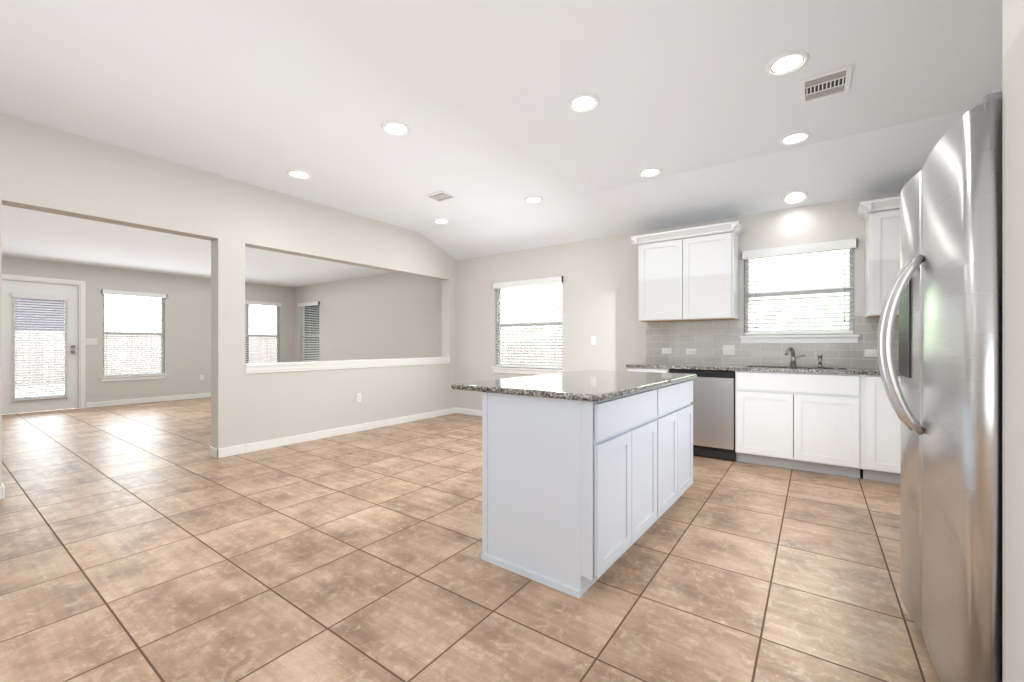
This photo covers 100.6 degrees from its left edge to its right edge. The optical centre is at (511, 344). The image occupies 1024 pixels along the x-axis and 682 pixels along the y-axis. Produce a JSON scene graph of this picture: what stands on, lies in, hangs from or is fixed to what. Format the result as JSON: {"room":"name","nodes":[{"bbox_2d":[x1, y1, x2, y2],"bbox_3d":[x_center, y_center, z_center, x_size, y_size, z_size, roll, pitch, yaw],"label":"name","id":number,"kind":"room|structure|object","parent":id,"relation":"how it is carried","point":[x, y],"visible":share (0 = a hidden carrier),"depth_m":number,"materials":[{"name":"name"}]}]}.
{"room":"kitchen","nodes":[
{"label":"kitchen","id":0,"kind":"room"},
{"bbox_2d":[2,256,293,407],"bbox_3d":[-7.872,-0.350,7.691,0.150,3.000,8.080,0,0,35],"label":"wall","id":1,"kind":"structure","parent":0,"point":[187,332],"depth_m":8.72,"materials":[{"name":"beige paint"}]},
{"bbox_2d":[2,280,77,414],"bbox_3d":[-8.099,0.037,7.306,0.117,2.214,0.910,0,0,35],"label":"patio door","id":2,"kind":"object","parent":1,"relation":"attached to","point":[12,402],"visible":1,"depth_m":7.28,"materials":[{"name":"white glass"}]},
{"bbox_2d":[2,274,84,408],"bbox_3d":[-8.124,-0.003,7.324,0.166,2.305,1.080,0,0,35],"label":"door frame","id":3,"kind":"structure","parent":1,"relation":"attached to","point":[81,343],"depth_m":7.67,"materials":[{"name":"white wood"}]},
{"bbox_2d":[85,338,96,344],"bbox_3d":[-7.708,-0.060,7.783,0.011,0.116,0.164,0,0,35],"label":"light switch","id":4,"kind":"object","parent":1,"relation":"attached to","point":[90,341],"visible":1,"depth_m":7.78,"materials":[{"name":"white plastic"}]},
{"bbox_2d":[100,289,167,381],"bbox_3d":[-7.386,-0.173,8.321,0.160,1.717,1.000,0,0,35],"label":"window blind","id":5,"kind":"structure","parent":1,"relation":"in","point":[120,376],"depth_m":8.29,"materials":[{"name":"plastic"}]},
{"bbox_2d":[86,393,210,407],"bbox_3d":[-6.658,1.103,9.251,0.014,0.095,3.750,0,0,36],"label":"baseboard","id":6,"kind":"structure","parent":1,"relation":"attached to","point":[204,395],"depth_m":8.41,"materials":[{"name":"white wood"}]},
{"bbox_2d":[245,300,281,362],"bbox_3d":[-6.024,-0.173,10.230,0.160,1.717,0.890,0,0,35],"label":"window blind","id":7,"kind":"structure","parent":1,"relation":"in","point":[275,335],"depth_m":10.23,"materials":[{"name":"plastic"}]},
{"bbox_2d":[2,205,394,287],"bbox_3d":[-5.548,-1.725,6.033,5.860,0.550,8.080,0,0,35],"label":"ceiling","id":8,"kind":"structure","parent":0,"point":[34,234],"depth_m":6.68,"materials":[{"name":"white paint"}]},
{"bbox_2d":[0,113,455,486],"bbox_3d":[-3.106,-0.350,4.291,0.180,3.000,7.780,0,0,35],"label":"wall","id":9,"kind":"structure","parent":0,"point":[49,170],"depth_m":4.47,"materials":[{"name":"beige paint"}]},
{"bbox_2d":[0,485,4,499],"bbox_3d":[-4.535,1.103,2.120,0.014,0.095,2.584,0,0,36],"label":"baseboard","id":10,"kind":"structure","parent":9,"relation":"attached to","point":[2,489],"depth_m":3.16,"materials":[{"name":"white wood"}]},
{"bbox_2d":[209,446,214,455],"bbox_3d":[-2.044,1.103,5.945,0.014,0.095,3.774,0,0,36],"label":"baseboard","id":11,"kind":"structure","parent":9,"relation":"attached to","point":[211,449],"depth_m":4.38,"materials":[{"name":"white wood"}]},
{"bbox_2d":[215,407,455,457],"bbox_3d":[-1.962,1.103,5.727,0.014,0.095,3.514,0,0,36],"label":"baseboard","id":12,"kind":"structure","parent":9,"relation":"attached to","point":[246,448],"depth_m":5.19,"materials":[{"name":"white wood"}]},
{"bbox_2d":[245,357,449,373],"bbox_3d":[-2.004,0.258,5.827,0.214,0.105,3.100,0,0,35],"label":"trim","id":13,"kind":"structure","parent":9,"relation":"on","point":[253,368],"depth_m":5.37,"materials":[{"name":"white wood"}]},
{"bbox_2d":[356,393,360,401],"bbox_3d":[-2.029,0.700,5.636,0.010,0.116,0.072,0,0,35],"label":"outlet","id":14,"kind":"object","parent":9,"relation":"attached to","point":[358,397],"visible":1,"depth_m":5.62,"materials":[{"name":"white plastic"}]},
{"bbox_2d":[294,273,441,361],"bbox_3d":[-3.192,-0.350,9.223,5.690,3.000,0.150,0,0,35],"label":"wall","id":15,"kind":"structure","parent":0,"point":[390,315],"depth_m":8.89,"materials":[{"name":"beige paint"}]},
{"bbox_2d":[298,301,319,360],"bbox_3d":[-4.932,-0.173,10.427,0.970,1.717,0.160,0,0,35],"label":"window blind","id":16,"kind":"structure","parent":15,"relation":"in","point":[310,333],"depth_m":10.47,"materials":[{"name":"plastic"}]},
{"bbox_2d":[0,397,939,681],"bbox_3d":[-2.943,1.210,4.175,12.560,0.120,8.380,0,0,35],"label":"floor","id":17,"kind":"structure","parent":0,"point":[148,543],"depth_m":2.14,"materials":[{"name":"tile"}]},
{"bbox_2d":[480,379,692,598],"bbox_3d":[0.600,0.702,2.741,0.677,0.897,1.664,0,0,37],"label":"kitchen island","id":18,"kind":"object","parent":17,"relation":"on","point":[580,499],"visible":0.85,"depth_m":2.11,"materials":[{"name":"white wood"}]},
{"bbox_2d":[451,370,696,401],"bbox_3d":[0.527,0.236,2.801,0.905,0.032,1.703,0,0,37],"label":"island countertop","id":19,"kind":"structure","parent":18,"relation":"on","point":[593,385],"depth_m":2.37,"materials":[{"name":"stone"}]},
{"bbox_2d":[628,367,667,372],"bbox_3d":[1.659,0.702,4.894,0.448,0.896,0.656,0,0,35],"label":"base cabinet","id":20,"kind":"object","parent":17,"relation":"on","point":[661,370],"depth_m":4.62,"materials":[{"name":"white wood"}]},
{"bbox_2d":[669,369,735,460],"bbox_3d":[2.092,0.705,4.572,0.621,0.891,0.638,0,0,35],"label":"dishwasher","id":21,"kind":"object","parent":17,"relation":"on","point":[713,403],"visible":0.6,"depth_m":4.24,"materials":[{"name":"silver metal"}]},
{"bbox_2d":[668,369,743,461],"bbox_3d":[2.099,0.702,4.581,0.773,0.896,0.656,0,0,35],"label":"base cabinet","id":22,"kind":"object","parent":17,"relation":"on","point":[739,375],"depth_m":4.11,"materials":[{"name":"white wood"}]},
{"bbox_2d":[744,371,871,479],"bbox_3d":[2.767,0.702,4.104,1.008,0.896,0.656,0,0,35],"label":"base cabinet","id":23,"kind":"object","parent":17,"relation":"on","point":[847,425],"depth_m":3.79,"materials":[{"name":"white wood"}]},
{"bbox_2d":[626,362,899,375],"bbox_3d":[2.639,0.342,4.188,2.878,0.243,0.668,0,0,35],"label":"countertop","id":24,"kind":"structure","parent":23,"relation":"on","point":[822,370],"depth_m":4.14,"materials":[{"name":"stone"}]},
{"bbox_2d":[785,346,822,366],"bbox_3d":[2.896,0.118,4.218,0.308,0.202,0.183,0,0,35],"label":"faucet","id":25,"kind":"object","parent":24,"relation":"on","point":[793,359],"visible":1,"depth_m":4.28,"materials":[{"name":"silver metal"}]},
{"bbox_2d":[872,375,899,483],"bbox_3d":[3.320,0.702,3.709,0.543,0.896,0.656,0,0,35],"label":"base cabinet","id":26,"kind":"object","parent":17,"relation":"on","point":[885,422],"depth_m":3.50,"materials":[{"name":"white wood"}]},
{"bbox_2d":[877,91,1001,681],"bbox_3d":[1.742,0.239,1.337,0.873,1.822,0.852,0,0,32],"label":"fridge","id":27,"kind":"object","parent":17,"relation":"on","point":[944,296],"visible":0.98,"depth_m":1.26,"materials":[{"name":"silver metal"}]},
{"bbox_2d":[877,166,940,636],"bbox_3d":[1.584,0.207,1.741,0.173,1.715,0.338,0,0,32],"label":"door","id":28,"kind":"structure","parent":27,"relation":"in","point":[910,307],"depth_m":1.66,"materials":[{"name":"silver metal"}]},
{"bbox_2d":[0,0,1001,259],"bbox_3d":[-0.587,-1.683,2.311,6.260,0.635,7.780,0,0,35],"label":"ceiling","id":29,"kind":"structure","parent":0,"point":[700,108],"depth_m":2.96,"materials":[{"name":"white paint"}]},
{"bbox_2d":[287,170,311,178],"bbox_3d":[-2.145,-1.714,4.285,0.226,0.011,0.226,0,0,35],"label":"recessed light","id":30,"kind":"object","parent":29,"relation":"in","point":[298,174],"visible":1,"depth_m":4.28,"materials":[{"name":"white plastic"}]},
{"bbox_2d":[382,121,410,135],"bbox_3d":[-0.919,-1.714,3.378,0.226,0.011,0.226,0,0,35],"label":"recessed light","id":31,"kind":"object","parent":29,"relation":"in","point":[395,128],"visible":1,"depth_m":3.37,"materials":[{"name":"white plastic"}]},
{"bbox_2d":[424,190,457,201],"bbox_3d":[-0.824,-1.715,4.924,0.300,0.008,0.250,0,0,35],"label":"ceiling vent","id":32,"kind":"object","parent":29,"relation":"in","point":[441,196],"visible":1,"depth_m":4.91,"materials":[{"name":"white metal"}]},
{"bbox_2d":[433,219,449,223],"bbox_3d":[-0.983,-1.714,5.915,0.226,0.011,0.226,0,0,35],"label":"recessed light","id":33,"kind":"object","parent":29,"relation":"in","point":[441,221],"visible":1,"depth_m":5.92,"materials":[{"name":"white plastic"}]},
{"bbox_2d":[524,196,542,202],"bbox_3d":[0.259,-1.714,5.030,0.226,0.011,0.226,0,0,35],"label":"recessed light","id":34,"kind":"object","parent":29,"relation":"in","point":[533,199],"visible":1,"depth_m":5.02,"materials":[{"name":"white plastic"}]},
{"bbox_2d":[568,94,599,112],"bbox_3d":[0.509,-1.714,3.021,0.226,0.011,0.226,0,0,35],"label":"recessed light","id":35,"kind":"object","parent":29,"relation":"in","point":[581,103],"visible":0.94,"depth_m":3.01,"materials":[{"name":"white plastic"}]},
{"bbox_2d":[638,167,661,177],"bbox_3d":[1.374,-1.714,4.234,0.226,0.011,0.226,0,0,35],"label":"recessed light","id":36,"kind":"object","parent":29,"relation":"in","point":[649,172],"visible":0.98,"depth_m":4.23,"materials":[{"name":"white plastic"}]},
{"bbox_2d":[766,51,809,75],"bbox_3d":[1.680,-1.714,2.597,0.226,0.011,0.226,0,0,35],"label":"recessed light","id":37,"kind":"object","parent":29,"relation":"in","point":[787,63],"visible":1,"depth_m":2.59,"materials":[{"name":"white plastic"}]},
{"bbox_2d":[779,131,810,145],"bbox_3d":[2.351,-1.714,3.537,0.226,0.011,0.226,0,0,35],"label":"recessed light","id":38,"kind":"object","parent":29,"relation":"in","point":[794,138],"visible":0.98,"depth_m":3.54,"materials":[{"name":"white plastic"}]},
{"bbox_2d":[782,190,808,204],"bbox_3d":[2.838,-1.474,4.264,0.226,0.086,0.212,0,0,35],"label":"recessed light","id":39,"kind":"object","parent":29,"relation":"in","point":[795,197],"visible":1,"depth_m":4.26,"materials":[{"name":"white plastic"}]},
{"bbox_2d":[799,64,852,104],"bbox_3d":[2.075,-1.715,2.819,0.270,0.008,0.330,0,0,35],"label":"ceiling vent","id":40,"kind":"object","parent":29,"relation":"in","point":[826,85],"visible":1,"depth_m":2.81,"materials":[{"name":"white metal"}]},
{"bbox_2d":[456,191,900,409],"bbox_3d":[1.563,-0.350,5.463,6.420,3.000,0.150,0,0,35],"label":"wall","id":41,"kind":"structure","parent":0,"point":[600,290],"depth_m":5.67,"materials":[{"name":"beige paint"}]},
{"bbox_2d":[456,407,481,415],"bbox_3d":[0.367,1.103,6.215,3.160,0.095,0.014,0,0,36],"label":"baseboard","id":42,"kind":"structure","parent":41,"relation":"attached to","point":[458,410],"depth_m":6.97,"materials":[{"name":"white wood"}]},
{"bbox_2d":[492,276,563,374],"bbox_3d":[0.243,-0.264,6.368,1.270,1.397,0.160,0,0,35],"label":"dining window","id":43,"kind":"structure","parent":41,"relation":"in","point":[526,369],"depth_m":6.34,"materials":[{"name":"plastic"}]},
{"bbox_2d":[591,336,595,344],"bbox_3d":[1.093,-0.055,5.699,0.072,0.116,0.011,0,0,35],"label":"light switch","id":44,"kind":"object","parent":41,"relation":"attached to","point":[593,340],"visible":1,"depth_m":5.70,"materials":[{"name":"white plastic"}]},
{"bbox_2d":[631,220,744,321],"bbox_3d":[1.973,-0.772,4.824,1.134,0.992,0.407,0,0,35],"label":"upper cabinet","id":45,"kind":"object","parent":41,"relation":"attached to","point":[688,274],"visible":1,"depth_m":4.67,"materials":[{"name":"white wood"}]},
{"bbox_2d":[646,316,898,367],"bbox_3d":[2.838,-0.030,4.456,2.870,0.499,0.008,0,0,35],"label":"tile backsplash","id":46,"kind":"structure","parent":41,"relation":"attached to","point":[707,340],"depth_m":4.67,"materials":[{"name":"grey tile"}]},
{"bbox_2d":[662,348,671,353],"bbox_3d":[1.869,0.074,5.135,0.116,0.072,0.010,0,0,35],"label":"outlet","id":47,"kind":"object","parent":46,"relation":"attached to","point":[666,350],"visible":1,"depth_m":5.13,"materials":[{"name":"white plastic"}]},
{"bbox_2d":[686,348,696,354],"bbox_3d":[2.098,0.080,4.973,0.116,0.072,0.010,0,0,35],"label":"outlet","id":48,"kind":"object","parent":46,"relation":"attached to","point":[689,351],"visible":1,"depth_m":4.97,"materials":[{"name":"white plastic"}]},
{"bbox_2d":[723,345,734,354],"bbox_3d":[2.419,0.060,4.743,0.118,0.116,0.011,0,0,35],"label":"outlet","id":49,"kind":"object","parent":46,"relation":"attached to","point":[728,349],"depth_m":4.74,"materials":[{"name":"white plastic"}]},
{"bbox_2d":[865,349,876,356],"bbox_3d":[3.419,0.080,4.029,0.116,0.072,0.011,0,0,35],"label":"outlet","id":50,"kind":"object","parent":46,"relation":"attached to","point":[870,352],"visible":0.69,"depth_m":4.03,"materials":[{"name":"white plastic"}]},
{"bbox_2d":[857,196,899,317],"bbox_3d":[3.552,-0.762,3.697,0.834,1.012,0.407,0,0,35],"label":"upper cabinet","id":51,"kind":"object","parent":41,"relation":"attached to","point":[881,217],"visible":0.21,"depth_m":3.75,"materials":[{"name":"white wood"}]},
{"bbox_2d":[740,238,858,342],"bbox_3d":[2.958,-0.518,4.431,1.020,1.007,0.160,0,0,35],"label":"window","id":52,"kind":"structure","parent":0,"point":[809,336],"depth_m":4.38,"materials":[{"name":"plastic"}]},
{"bbox_2d":[1002,0,1023,681],"bbox_3d":[1.551,-0.350,0.831,0.760,3.000,0.155,0,0,35],"label":"wall","id":53,"kind":"structure","parent":0,"point":[1012,340],"depth_m":1.05,"materials":[{"name":"beige paint"}]},
{"label":"outside","id":54,"kind":"structure","parent":0,"visible":0},
{"bbox_2d":[15,383,63,396],"bbox_3d":[-14.831,1.400,13.649,100.000,0.200,85.000,0,0,35],"label":"ground","id":55,"kind":"structure","parent":54,"point":[39,390],"depth_m":12.35,"materials":[{"name":"white"}]},
{"bbox_2d":[15,298,63,330],"bbox_3d":[-29.769,-1.975,15.093,11.000,6.550,19.200,0,0,35],"label":"house","id":56,"kind":"structure","parent":55,"relation":"on","point":[39,314],"depth_m":18.84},
{"bbox_2d":[15,331,561,384],"bbox_3d":[-3.947,0.410,2.302,33.100,1.780,27.164,0,0,35],"label":"fence","id":57,"kind":"object","parent":55,"relation":"on","point":[160,354],"depth_m":15.47,"materials":[{"name":"white"}]},
{"bbox_2d":[501,249,848,344],"bbox_3d":[10.576,-3.133,14.944,27.384,10.265,8.886,0,0,35],"label":"trees","id":58,"kind":"object","parent":55,"relation":"on","point":[797,284],"depth_m":12.53,"materials":[{"name":"plant"}]}
]}

